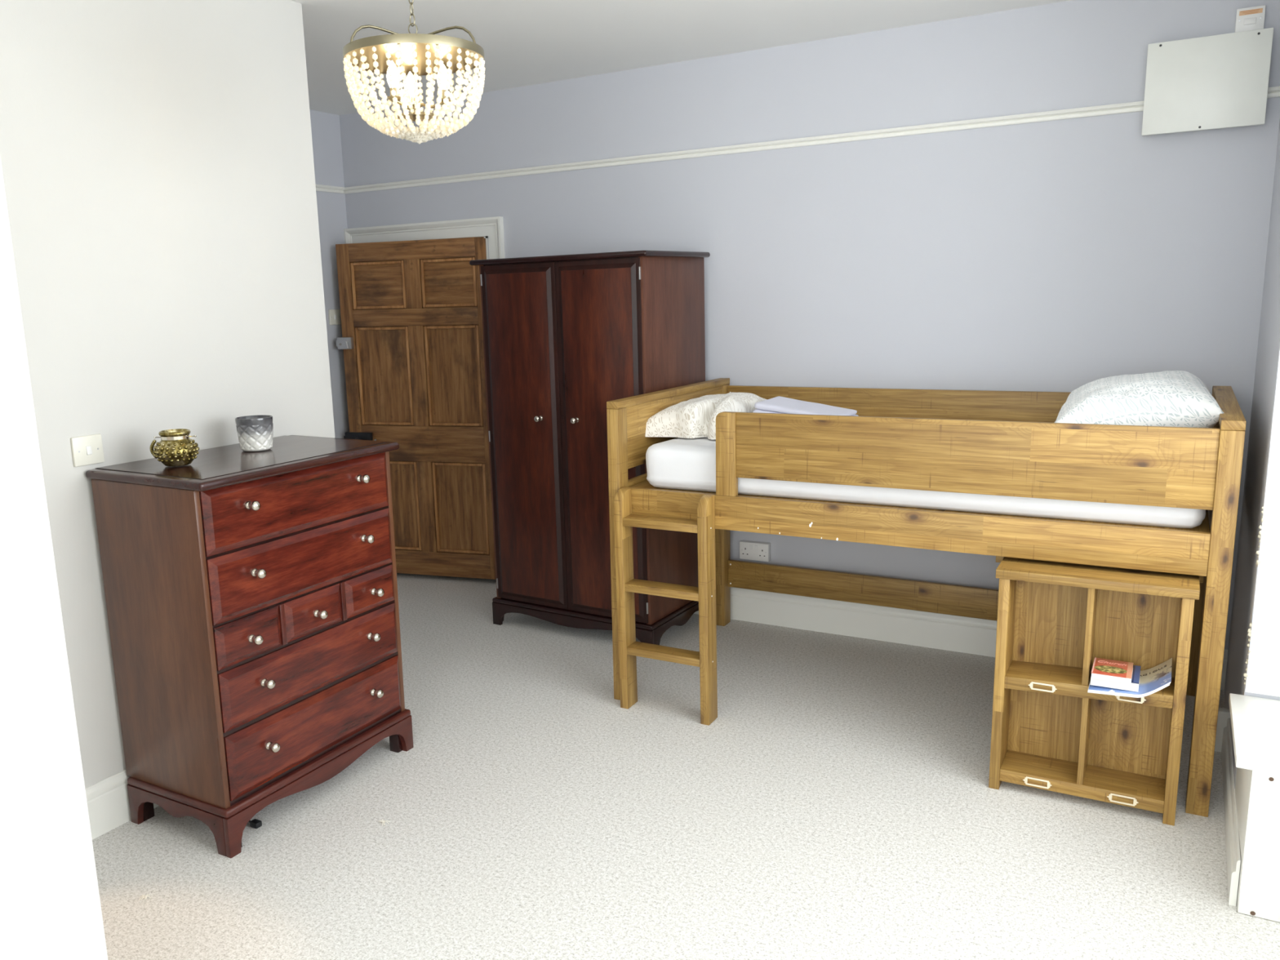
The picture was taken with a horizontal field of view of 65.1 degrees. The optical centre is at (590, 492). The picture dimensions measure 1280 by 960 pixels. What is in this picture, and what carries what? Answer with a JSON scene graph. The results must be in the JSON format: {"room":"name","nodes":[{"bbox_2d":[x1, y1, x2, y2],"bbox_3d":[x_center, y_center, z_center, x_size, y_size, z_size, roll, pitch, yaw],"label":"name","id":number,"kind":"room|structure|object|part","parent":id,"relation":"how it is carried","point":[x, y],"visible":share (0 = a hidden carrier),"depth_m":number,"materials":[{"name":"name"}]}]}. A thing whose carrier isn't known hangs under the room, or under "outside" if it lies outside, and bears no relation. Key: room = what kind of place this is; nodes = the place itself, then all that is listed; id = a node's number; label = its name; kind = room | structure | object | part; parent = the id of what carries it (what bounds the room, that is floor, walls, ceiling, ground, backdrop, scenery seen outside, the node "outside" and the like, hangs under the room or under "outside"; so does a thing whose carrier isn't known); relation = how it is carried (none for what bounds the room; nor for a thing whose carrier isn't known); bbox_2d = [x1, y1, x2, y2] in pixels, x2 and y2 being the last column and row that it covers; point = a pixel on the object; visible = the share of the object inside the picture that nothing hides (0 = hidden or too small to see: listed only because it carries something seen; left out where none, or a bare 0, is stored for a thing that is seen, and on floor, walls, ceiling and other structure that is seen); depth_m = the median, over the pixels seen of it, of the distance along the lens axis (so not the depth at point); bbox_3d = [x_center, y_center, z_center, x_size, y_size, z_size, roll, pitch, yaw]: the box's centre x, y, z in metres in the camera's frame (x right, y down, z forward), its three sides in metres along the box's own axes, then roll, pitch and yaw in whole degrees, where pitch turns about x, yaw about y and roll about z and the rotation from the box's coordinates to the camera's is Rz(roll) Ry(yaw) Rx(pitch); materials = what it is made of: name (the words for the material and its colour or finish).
{"room":"bedroom","nodes":[
{"label":"bedroom","id":0,"kind":"room"},
{"bbox_2d":[0,156,107,959],"bbox_3d":[-2.997,0.165,0.966,2.647,2.623,3.495,5,13,30],"label":"wall pier","id":1,"kind":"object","parent":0,"point":[51,907],"visible":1,"depth_m":1.79,"materials":[{"name":"white paint"}]},
{"bbox_2d":[0,0,335,787],"bbox_3d":[-2.121,-0.340,3.444,1.616,2.623,1.758,5,13,30],"label":"wall","id":2,"kind":"structure","parent":0,"point":[157,156],"depth_m":3.08,"materials":[{"name":"white paint"}]},
{"bbox_2d":[70,433,104,466],"bbox_3d":[-1.480,-0.124,2.951,0.014,0.086,0.094,5,13,30],"label":"light switch","id":3,"kind":"object","parent":2,"relation":"attached to","point":[86,450],"visible":1,"depth_m":2.95,"materials":[{"name":"beige plastic"}]},
{"bbox_2d":[84,769,158,839],"bbox_3d":[-1.381,0.926,3.271,0.016,0.162,1.758,5,13,30],"label":"baseboard","id":4,"kind":"structure","parent":2,"relation":"attached to","point":[107,799],"depth_m":3.08,"materials":[{"name":"white paint"}]},
{"bbox_2d":[309,109,349,438],"bbox_3d":[-1.876,-0.694,5.237,0.200,2.623,1.647,5,13,30],"label":"wall","id":5,"kind":"structure","parent":0,"point":[325,126],"depth_m":5.65,"materials":[{"name":"purple paint"}]},
{"bbox_2d":[315,184,344,193],"bbox_3d":[-1.810,-1.570,5.002,0.023,0.034,1.627,5,13,30],"label":"trim","id":6,"kind":"structure","parent":5,"relation":"attached to","point":[321,188],"depth_m":5.59,"materials":[{"name":"white paint"}]},
{"bbox_2d":[328,309,341,324],"bbox_3d":[-1.456,-0.998,5.707,0.013,0.086,0.086,5,13,30],"label":"wall switch","id":7,"kind":"object","parent":5,"relation":"attached to","point":[334,314],"visible":1,"depth_m":5.70,"materials":[{"name":"beige plastic"}]},
{"bbox_2d":[291,0,1070,115],"bbox_3d":[-0.419,-1.450,1.756,6.082,0.100,8.400,5,13,30],"label":"ceiling","id":8,"kind":"structure","parent":0,"point":[523,42],"depth_m":3.96,"materials":[{"name":"paint"}]},
{"bbox_2d":[342,0,484,143],"bbox_3d":[-0.460,-1.231,2.580,0.363,0.639,0.363,-7,12,-24],"label":"chandelier","id":9,"kind":"object","parent":8,"relation":"hanging from","point":[397,55],"visible":1,"depth_m":2.54,"materials":[{"name":"white glass"}]},
{"bbox_3d":[-0.529,-1.150,2.537,0.178,0.054,0.007,-10,14,-38],"label":"arm","id":10,"kind":"part","parent":9,"relation":"part of","materials":[{"name":"gold metal"}]},
{"bbox_3d":[-0.503,-1.066,2.554,0.033,0.066,0.032,5,13,30],"label":"bulb","id":11,"kind":"part","parent":9,"relation":"part of","materials":[{"name":"white glass"}]},
{"bbox_3d":[-0.480,-1.091,2.679,0.033,0.066,0.032,5,13,30],"label":"bulb","id":12,"kind":"part","parent":9,"relation":"part of","materials":[{"name":"white glass"}]},
{"bbox_3d":[-0.456,-1.094,2.607,0.027,0.182,0.028,5,13,30],"label":"stem","id":13,"kind":"part","parent":9,"relation":"part of","materials":[{"name":"metal"}]},
{"bbox_3d":[-0.381,-1.077,2.596,0.033,0.066,0.032,5,13,30],"label":"bulb","id":14,"kind":"part","parent":9,"relation":"part of","materials":[{"name":"white glass"}]},
{"bbox_3d":[-0.372,-1.159,2.561,0.178,0.054,0.007,3,12,21],"label":"arm","id":15,"kind":"part","parent":9,"relation":"part of","materials":[{"name":"gold metal"}]},
{"bbox_2d":[92,573,1279,959],"bbox_3d":[-0.341,1.233,2.275,6.082,0.120,8.400,5,13,30],"label":"floor","id":16,"kind":"structure","parent":0,"point":[837,802],"depth_m":2.96,"materials":[{"name":"carpet"}]},
{"bbox_2d":[138,893,151,900],"bbox_3d":[-1.215,1.102,2.732,0.032,0.012,0.021,-6,12,-20],"label":"tuft","id":17,"kind":"object","parent":16,"relation":"on","point":[142,895],"visible":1,"depth_m":2.73,"materials":[{"name":"carpet"}]},
{"bbox_2d":[85,435,413,857],"bbox_3d":[-1.047,0.431,3.269,0.525,1.120,0.821,5,13,30],"label":"dresser","id":18,"kind":"object","parent":16,"relation":"on","point":[251,597],"visible":1,"depth_m":3.00,"materials":[{"name":"brown wood"}]},
{"bbox_3d":[-1.260,0.439,2.935,0.450,0.942,0.018,5,13,30],"label":"panel","id":19,"kind":"part","parent":18,"relation":"part of","materials":[{"name":"brown wood"}]},
{"bbox_2d":[149,428,199,466],"bbox_3d":[-1.232,-0.133,2.975,0.133,0.103,0.126,5,13,30],"label":"jar","id":20,"kind":"object","parent":18,"relation":"on","point":[175,447],"visible":1,"depth_m":2.94,"materials":[{"name":"gold metal"}]},
{"bbox_3d":[-1.298,-0.128,2.975,0.022,0.058,0.011,-2,11,0],"label":"handle","id":21,"kind":"part","parent":20,"relation":"part of","materials":[{"name":"gold metal"}]},
{"bbox_3d":[-0.995,0.425,2.930,0.018,0.127,0.237,5,13,30],"label":"drawer","id":22,"kind":"part","parent":18,"relation":"part of","materials":[{"name":"brown wood"}]},
{"bbox_3d":[-0.964,0.038,2.864,0.042,0.030,0.030,5,13,30],"label":"knob","id":23,"kind":"part","parent":18,"relation":"part of","materials":[{"name":"silver metal"}]},
{"bbox_2d":[235,414,273,451],"bbox_3d":[-1.087,-0.192,3.252,0.117,0.106,0.117,5,13,30],"label":"tumbler","id":24,"kind":"object","parent":18,"relation":"on","point":[255,433],"visible":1,"depth_m":3.21,"materials":[{"name":"white glass"}]},
{"bbox_3d":[-0.971,0.428,2.912,0.042,0.030,0.030,5,13,30],"label":"knob","id":25,"kind":"part","parent":18,"relation":"part of","materials":[{"name":"silver metal"}]},
{"bbox_3d":[-0.959,0.235,2.902,0.042,0.030,0.030,5,13,30],"label":"knob","id":26,"kind":"part","parent":18,"relation":"part of","materials":[{"name":"silver metal"}]},
{"bbox_3d":[-0.953,0.567,2.966,0.042,0.030,0.030,5,13,30],"label":"knob","id":27,"kind":"part","parent":18,"relation":"part of","materials":[{"name":"silver metal"}]},
{"bbox_3d":[-1.042,0.844,3.353,0.455,0.024,0.821,5,13,30],"label":"plinth moulding","id":28,"kind":"part","parent":18,"relation":"part of","materials":[{"name":"brown wood"}]},
{"bbox_3d":[-0.950,0.764,3.002,0.042,0.030,0.030,5,13,30],"label":"knob","id":29,"kind":"part","parent":18,"relation":"part of","materials":[{"name":"silver metal"}]},
{"bbox_3d":[-0.875,0.021,3.078,0.018,0.187,0.752,5,13,30],"label":"drawer","id":30,"kind":"part","parent":18,"relation":"part of","materials":[{"name":"brown wood"}]},
{"bbox_3d":[-0.870,0.215,3.116,0.018,0.191,0.752,5,13,30],"label":"drawer","id":31,"kind":"part","parent":18,"relation":"part of","materials":[{"name":"brown wood"}]},
{"bbox_3d":[-0.863,0.538,3.180,0.018,0.177,0.752,5,13,30],"label":"drawer","id":32,"kind":"part","parent":18,"relation":"part of","materials":[{"name":"brown wood"}]},
{"bbox_3d":[-0.867,0.379,3.149,0.018,0.127,0.239,5,13,30],"label":"drawer","id":33,"kind":"part","parent":18,"relation":"part of","materials":[{"name":"brown wood"}]},
{"bbox_3d":[-0.859,0.737,3.219,0.018,0.198,0.752,5,13,30],"label":"drawer","id":34,"kind":"part","parent":18,"relation":"part of","materials":[{"name":"brown wood"}]},
{"bbox_3d":[-0.842,0.382,3.133,0.042,0.030,0.030,5,13,30],"label":"knob","id":35,"kind":"part","parent":18,"relation":"part of","materials":[{"name":"silver metal"}]},
{"bbox_3d":[-0.735,-0.044,3.252,0.042,0.030,0.030,5,13,30],"label":"knob","id":36,"kind":"part","parent":18,"relation":"part of","materials":[{"name":"silver metal"}]},
{"bbox_3d":[-0.730,0.153,3.293,0.042,0.030,0.030,5,13,30],"label":"knob","id":37,"kind":"part","parent":18,"relation":"part of","materials":[{"name":"silver metal"}]},
{"bbox_3d":[-0.738,0.332,3.368,0.018,0.127,0.234,5,13,30],"label":"drawer","id":38,"kind":"part","parent":18,"relation":"part of","materials":[{"name":"brown wood"}]},
{"bbox_3d":[-0.724,0.485,3.356,0.042,0.030,0.030,5,13,30],"label":"knob","id":39,"kind":"part","parent":18,"relation":"part of","materials":[{"name":"silver metal"}]},
{"bbox_3d":[-0.721,0.680,3.392,0.042,0.030,0.030,5,13,30],"label":"knob","id":40,"kind":"part","parent":18,"relation":"part of","materials":[{"name":"silver metal"}]},
{"bbox_3d":[-0.711,0.335,3.355,0.042,0.030,0.030,5,13,30],"label":"knob","id":41,"kind":"part","parent":18,"relation":"part of","materials":[{"name":"silver metal"}]},
{"bbox_3d":[-0.872,0.301,3.594,0.450,0.942,0.018,5,13,30],"label":"panel","id":42,"kind":"part","parent":18,"relation":"part of","materials":[{"name":"brown wood"}]},
{"bbox_2d":[248,818,262,828],"bbox_3d":[-1.062,1.017,3.127,0.031,0.019,0.130,-11,14,-39],"label":"plug","id":43,"kind":"object","parent":16,"relation":"on","point":[255,824],"visible":0.85,"depth_m":3.08,"materials":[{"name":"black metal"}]},
{"bbox_2d":[377,818,390,826],"bbox_3d":[-0.636,1.016,3.094,0.031,0.012,0.037,-8,13,-32],"label":"tuft","id":44,"kind":"object","parent":16,"relation":"on","point":[383,821],"visible":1,"depth_m":3.09,"materials":[{"name":"carpet"}]},
{"bbox_2d":[469,249,710,644],"bbox_3d":[0.018,-0.222,4.772,0.944,1.761,0.618,6,14,33],"label":"wardrobe","id":45,"kind":"object","parent":16,"relation":"on","point":[566,336],"visible":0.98,"depth_m":4.54,"materials":[{"name":"brown wood"}]},
{"bbox_3d":[-0.326,-0.315,5.016,0.022,1.604,0.560,6,14,33],"label":"panel","id":46,"kind":"part","parent":45,"relation":"part of","materials":[{"name":"brown wood"}]},
{"bbox_3d":[-0.313,-0.244,4.662,0.338,1.517,0.005,6,14,33],"label":"field panel","id":47,"kind":"part","parent":45,"relation":"part of","materials":[{"name":"brown wood"}]},
{"bbox_3d":[-0.307,-0.246,4.670,0.416,1.595,0.020,6,14,33],"label":"door","id":48,"kind":"part","parent":45,"relation":"part of","materials":[{"name":"brown wood"}]},
{"bbox_3d":[-0.238,-0.335,4.566,0.030,0.030,0.042,6,14,33],"label":"knob","id":49,"kind":"part","parent":45,"relation":"part of","materials":[{"name":"silver metal"}]},
{"bbox_3d":[-0.071,-0.319,4.457,0.030,0.030,0.042,6,14,33],"label":"knob","id":50,"kind":"part","parent":45,"relation":"part of","materials":[{"name":"silver metal"}]},
{"bbox_3d":[-0.005,-1.075,4.610,0.944,0.024,0.596,6,14,33],"label":"cornice","id":51,"kind":"part","parent":45,"relation":"part of","materials":[{"name":"brown wood"}]},
{"bbox_3d":[0.052,0.518,4.937,0.910,0.021,0.578,6,14,33],"label":"plinth moulding","id":52,"kind":"part","parent":45,"relation":"part of","materials":[{"name":"brown wood"}]},
{"bbox_3d":[0.045,-0.210,4.430,0.355,1.517,0.005,6,14,33],"label":"field panel","id":53,"kind":"part","parent":45,"relation":"part of","materials":[{"name":"brown wood"}]},
{"bbox_3d":[0.050,-0.212,4.438,0.434,1.595,0.020,6,14,33],"label":"door","id":54,"kind":"part","parent":45,"relation":"part of","materials":[{"name":"brown wood"}]},
{"bbox_3d":[0.388,-0.245,4.551,0.022,1.604,0.560,6,14,33],"label":"panel","id":55,"kind":"part","parent":45,"relation":"part of","materials":[{"name":"brown wood"}]},
{"bbox_2d":[613,488,717,725],"bbox_3d":[0.284,0.425,3.764,0.378,0.862,0.080,5,14,30],"label":"ladder","id":56,"kind":"object","parent":16,"relation":"on","point":[627,585],"visible":1,"depth_m":3.73,"materials":[{"name":"brown wood"}]},
{"bbox_2d":[606,377,1246,817],"bbox_3d":[1.226,0.217,3.843,2.025,1.189,1.093,5,13,30],"label":"bed","id":57,"kind":"object","parent":16,"relation":"on","point":[1006,443],"visible":0.84,"depth_m":3.27,"materials":[{"name":"brown wood"}]},
{"bbox_3d":[0.116,0.251,3.906,0.048,1.161,0.072,5,13,30],"label":"post","id":58,"kind":"part","parent":57,"relation":"part of","materials":[{"name":"brown wood"}]},
{"bbox_3d":[0.366,-0.057,4.294,0.030,0.131,0.945,5,13,30],"label":"rail","id":59,"kind":"part","parent":57,"relation":"part of","materials":[{"name":"brown wood"}]},
{"bbox_3d":[0.360,-0.291,4.249,0.034,0.241,0.945,5,13,30],"label":"panel","id":60,"kind":"part","parent":57,"relation":"part of","materials":[{"name":"brown wood"}]},
{"bbox_3d":[0.629,0.070,4.768,0.048,1.161,0.076,5,13,30],"label":"post","id":61,"kind":"part","parent":57,"relation":"part of","materials":[{"name":"brown wood"}]},
{"bbox_3d":[0.488,-0.137,3.579,0.075,0.301,0.028,5,13,30],"label":"guard post","id":62,"kind":"part","parent":57,"relation":"part of","materials":[{"name":"brown wood"}]},
{"bbox_3d":[1.497,0.459,4.357,1.918,0.131,0.024,5,13,30],"label":"rail","id":63,"kind":"part","parent":57,"relation":"part of","materials":[{"name":"brown wood"}]},
{"bbox_3d":[1.475,-0.317,4.207,1.918,0.225,0.024,5,13,30],"label":"rail","id":64,"kind":"part","parent":57,"relation":"part of","materials":[{"name":"brown wood"}]},
{"bbox_3d":[0.949,0.110,3.358,1.918,0.125,0.026,5,13,30],"label":"rail","id":65,"kind":"part","parent":57,"relation":"part of","materials":[{"name":"brown wood"}]},
{"bbox_2d":[645,437,1205,528],"bbox_3d":[1.238,-0.120,3.771,1.842,0.171,1.002,5,13,30],"label":"mattress","id":66,"kind":"object","parent":57,"relation":"on","point":[679,463],"visible":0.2,"depth_m":3.36,"materials":[{"name":"white fabric"}]},
{"bbox_2d":[644,392,767,439],"bbox_3d":[0.505,-0.334,4.160,0.344,0.140,0.644,5,13,30],"label":"pillow","id":67,"kind":"object","parent":66,"relation":"on","point":[694,418],"visible":0.72,"depth_m":3.96,"materials":[{"name":"fabric"}]},
{"bbox_2d":[753,395,857,416],"bbox_3d":[0.875,-0.314,4.063,0.356,0.122,0.300,5,13,30],"label":"folded towel","id":68,"kind":"object","parent":66,"relation":"on","point":[779,404],"visible":0.44,"depth_m":4.01,"materials":[{"name":"white fabric"}]},
{"bbox_2d":[1054,370,1223,427],"bbox_3d":[1.820,-0.273,3.350,0.464,0.254,0.720,4,12,28],"label":"pillow","id":69,"kind":"object","parent":66,"relation":"on","point":[1170,398],"visible":0.59,"depth_m":3.09,"materials":[{"name":"fabric"}]},
{"bbox_3d":[2.332,0.211,3.785,0.058,1.161,0.076,5,13,30],"label":"post","id":70,"kind":"part","parent":57,"relation":"part of","materials":[{"name":"brown wood"}]},
{"bbox_3d":[2.070,0.084,3.311,0.040,0.131,0.945,5,13,30],"label":"rail","id":71,"kind":"part","parent":57,"relation":"part of","materials":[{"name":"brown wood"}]},
{"bbox_3d":[1.819,0.392,2.923,0.058,1.161,0.072,5,13,30],"label":"post","id":72,"kind":"part","parent":57,"relation":"part of","materials":[{"name":"brown wood"}]},
{"bbox_3d":[2.063,-0.150,3.265,0.044,0.241,0.945,5,13,30],"label":"panel","id":73,"kind":"part","parent":57,"relation":"part of","materials":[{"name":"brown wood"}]},
{"bbox_2d":[988,556,1199,826],"bbox_3d":[1.531,0.593,3.082,0.536,0.723,0.188,5,13,30],"label":"bookcase","id":74,"kind":"object","parent":16,"relation":"on","point":[1050,733],"visible":0.91,"depth_m":3.10,"materials":[{"name":"brown wood"}]},
{"bbox_3d":[1.321,0.590,3.205,0.031,0.694,0.178,5,13,30],"label":"panel","id":75,"kind":"part","parent":74,"relation":"part of","materials":[{"name":"brown wood"}]},
{"bbox_3d":[1.526,0.585,3.073,0.454,0.058,0.158,5,13,30],"label":"shelf","id":76,"kind":"part","parent":74,"relation":"part of","materials":[{"name":"brown wood"}]},
{"bbox_3d":[1.569,0.579,3.147,0.454,0.664,0.012,5,13,30],"label":"panel","id":77,"kind":"part","parent":74,"relation":"part of","materials":[{"name":"brown wood"}]},
{"bbox_2d":[1087,684,1169,697],"bbox_3d":[1.602,0.547,2.976,0.205,0.065,0.200,5,13,30],"label":"magazine","id":78,"kind":"object","parent":74,"relation":"on","point":[1089,684],"visible":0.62,"depth_m":2.89,"materials":[{"name":"paper"}]},
{"bbox_2d":[1088,657,1172,696],"bbox_3d":[1.604,0.540,2.974,0.207,0.067,0.210,5,13,30],"label":"magazine","id":79,"kind":"object","parent":78,"relation":"on","point":[1154,678],"visible":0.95,"depth_m":2.93,"materials":[{"name":"paper"}]},
{"bbox_2d":[1089,665,1141,692],"bbox_3d":[1.566,0.546,2.987,0.126,0.028,0.152,5,13,30],"label":"book","id":80,"kind":"object","parent":79,"relation":"on","point":[1134,686],"visible":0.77,"depth_m":2.93,"materials":[{"name":"paper"}]},
{"bbox_2d":[1090,657,1133,683],"bbox_3d":[1.547,0.527,2.968,0.104,0.017,0.139,5,13,30],"label":"book","id":81,"kind":"object","parent":80,"relation":"on","point":[1102,668],"visible":1,"depth_m":2.94,"materials":[{"name":"paper"}]},
{"bbox_3d":[1.740,0.625,2.963,0.031,0.694,0.178,5,13,30],"label":"panel","id":82,"kind":"part","parent":74,"relation":"part of","materials":[{"name":"brown wood"}]},
{"bbox_2d":[1228,693,1279,922],"bbox_3d":[1.989,0.840,2.537,0.646,0.416,0.466,5,13,30],"label":"window seat","id":83,"kind":"object","parent":16,"relation":"on","point":[1255,721],"visible":0.94,"depth_m":2.50,"materials":[{"name":"white paint"}]},
{"bbox_3d":[1.983,0.648,2.499,0.646,0.024,0.464,5,13,30],"label":"lid","id":84,"kind":"part","parent":83,"relation":"part of","materials":[{"name":"white paint"}]},
{"bbox_2d":[339,0,1279,649],"bbox_3d":[0.614,-0.684,4.814,4.926,2.623,0.140,5,13,30],"label":"wall","id":85,"kind":"structure","parent":0,"point":[1063,255],"depth_m":4.20,"materials":[{"name":"purple paint"}]},
{"bbox_2d":[335,236,496,579],"bbox_3d":[-0.972,-0.439,5.591,0.962,1.879,0.116,2,12,18],"label":"door","id":86,"kind":"structure","parent":85,"relation":"in","point":[411,340],"depth_m":5.59,"materials":[{"name":"brown wood"}]},
{"bbox_3d":[-1.173,-1.147,5.549,0.334,0.256,0.016,2,12,18],"label":"moulding","id":87,"kind":"part","parent":86,"relation":"part of","materials":[{"name":"brown wood"}]},
{"bbox_3d":[-1.170,-1.149,5.561,0.341,0.263,0.010,2,12,18],"label":"panel","id":88,"kind":"part","parent":86,"relation":"part of","materials":[{"name":"brown wood"}]},
{"bbox_3d":[-1.155,-0.655,5.656,0.341,0.557,0.010,2,12,18],"label":"panel","id":89,"kind":"part","parent":86,"relation":"part of","materials":[{"name":"brown wood"}]},
{"bbox_3d":[-1.159,-0.653,5.645,0.334,0.550,0.016,2,12,18],"label":"moulding","id":90,"kind":"part","parent":86,"relation":"part of","materials":[{"name":"brown wood"}]},
{"bbox_3d":[-1.134,0.073,5.797,0.341,0.526,0.010,2,12,18],"label":"panel","id":91,"kind":"part","parent":86,"relation":"part of","materials":[{"name":"brown wood"}]},
{"bbox_3d":[-1.138,0.076,5.786,0.334,0.519,0.016,2,12,18],"label":"moulding","id":92,"kind":"part","parent":86,"relation":"part of","materials":[{"name":"brown wood"}]},
{"bbox_3d":[-0.973,-1.319,5.456,0.768,0.100,0.036,2,12,18],"label":"rail","id":93,"kind":"part","parent":86,"relation":"part of","materials":[{"name":"brown wood"}]},
{"bbox_3d":[-0.963,-0.966,5.524,0.768,0.093,0.036,2,12,18],"label":"rail","id":94,"kind":"part","parent":86,"relation":"part of","materials":[{"name":"brown wood"}]},
{"bbox_3d":[-0.943,-0.276,5.658,0.768,0.201,0.036,2,12,18],"label":"rail","id":95,"kind":"part","parent":86,"relation":"part of","materials":[{"name":"brown wood"}]},
{"bbox_3d":[-0.923,0.408,5.790,0.768,0.139,0.036,2,12,18],"label":"rail","id":96,"kind":"part","parent":86,"relation":"part of","materials":[{"name":"brown wood"}]},
{"bbox_3d":[-0.761,-1.134,5.425,0.334,0.263,0.010,2,12,18],"label":"panel","id":97,"kind":"part","parent":86,"relation":"part of","materials":[{"name":"brown wood"}]},
{"bbox_3d":[-0.765,-1.132,5.414,0.327,0.256,0.016,2,12,18],"label":"moulding","id":98,"kind":"part","parent":86,"relation":"part of","materials":[{"name":"brown wood"}]},
{"bbox_3d":[-0.747,-0.641,5.521,0.334,0.557,0.010,2,12,18],"label":"panel","id":99,"kind":"part","parent":86,"relation":"part of","materials":[{"name":"brown wood"}]},
{"bbox_3d":[-0.751,-0.638,5.509,0.327,0.550,0.016,2,12,18],"label":"moulding","id":100,"kind":"part","parent":86,"relation":"part of","materials":[{"name":"brown wood"}]},
{"bbox_3d":[-0.730,0.090,5.651,0.327,0.519,0.016,2,12,18],"label":"moulding","id":101,"kind":"part","parent":86,"relation":"part of","materials":[{"name":"brown wood"}]},
{"bbox_3d":[-0.726,0.088,5.662,0.334,0.526,0.010,2,12,18],"label":"panel","id":102,"kind":"part","parent":86,"relation":"part of","materials":[{"name":"brown wood"}]},
{"bbox_2d":[343,216,504,259],"bbox_3d":[-0.868,-0.500,5.717,1.088,2.002,0.170,5,13,30],"label":"trim","id":103,"kind":"structure","parent":85,"relation":"attached to","point":[491,227],"depth_m":5.40,"materials":[{"name":"white paint"}]},
{"bbox_2d":[343,101,1143,194],"bbox_3d":[0.326,-1.574,4.702,4.012,0.034,0.023,5,13,30],"label":"trim","id":104,"kind":"structure","parent":85,"relation":"attached to","point":[1138,106],"depth_m":4.39,"materials":[{"name":"white paint"}]},
{"bbox_2d":[739,540,770,561],"bbox_3d":[0.790,0.282,4.808,0.146,0.086,0.038,5,13,30],"label":"double socket","id":105,"kind":"object","parent":85,"relation":"attached to","point":[749,550],"visible":1,"depth_m":4.79,"materials":[{"name":"white plastic"}]},
{"bbox_2d":[693,586,1227,690],"bbox_3d":[1.038,0.573,4.735,3.334,0.162,0.016,5,13,30],"label":"baseboard","id":106,"kind":"structure","parent":85,"relation":"attached to","point":[970,635],"depth_m":4.59,"materials":[{"name":"white paint"}]},
{"bbox_2d":[1141,27,1273,135],"bbox_3d":[2.195,-1.453,3.575,0.376,0.314,0.092,5,13,30],"label":"whiteboard","id":107,"kind":"object","parent":85,"relation":"attached to","point":[1220,81],"visible":1,"depth_m":3.54,"materials":[{"name":"white metal"}]},
{"bbox_2d":[1234,4,1266,32],"bbox_3d":[2.306,-1.649,3.502,0.085,0.084,0.034,5,13,30],"label":"fused spur","id":108,"kind":"object","parent":85,"relation":"attached to","point":[1247,19],"visible":0.92,"depth_m":3.49,"materials":[{"name":"white plastic"}]},
{"bbox_2d":[1266,86,1279,97],"bbox_3d":[2.391,-1.403,3.510,0.058,0.034,0.023,5,13,30],"label":"trim","id":109,"kind":"structure","parent":85,"relation":"attached to","point":[1274,91],"depth_m":3.51,"materials":[{"name":"white paint"}]},
{"bbox_2d":[1224,121,1279,788],"bbox_3d":[2.354,-0.392,3.049,0.518,2.623,1.200,5,13,30],"label":"wall","id":110,"kind":"structure","parent":0,"point":[1268,341],"depth_m":3.20,"materials":[{"name":"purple paint"}]},
{"bbox_2d":[1214,707,1230,751],"bbox_3d":[2.142,0.807,3.404,0.046,0.145,0.040,5,13,30],"label":"trim","id":111,"kind":"structure","parent":110,"relation":"attached to","point":[1224,714],"depth_m":3.38,"materials":[{"name":"white paint"}]},
{"bbox_2d":[1221,717,1240,906],"bbox_3d":[1.893,0.908,2.967,0.016,0.128,0.985,5,13,30],"label":"baseboard","id":112,"kind":"structure","parent":110,"relation":"attached to","point":[1233,855],"depth_m":2.81,"materials":[{"name":"white paint"}]},
{"bbox_2d":[1243,350,1279,697],"bbox_3d":[2.344,-0.470,2.320,1.232,2.193,0.022,5,13,30],"label":"window","id":113,"kind":"structure","parent":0,"point":[1262,675],"depth_m":2.76,"materials":[{"name":"paint"}]}
]}

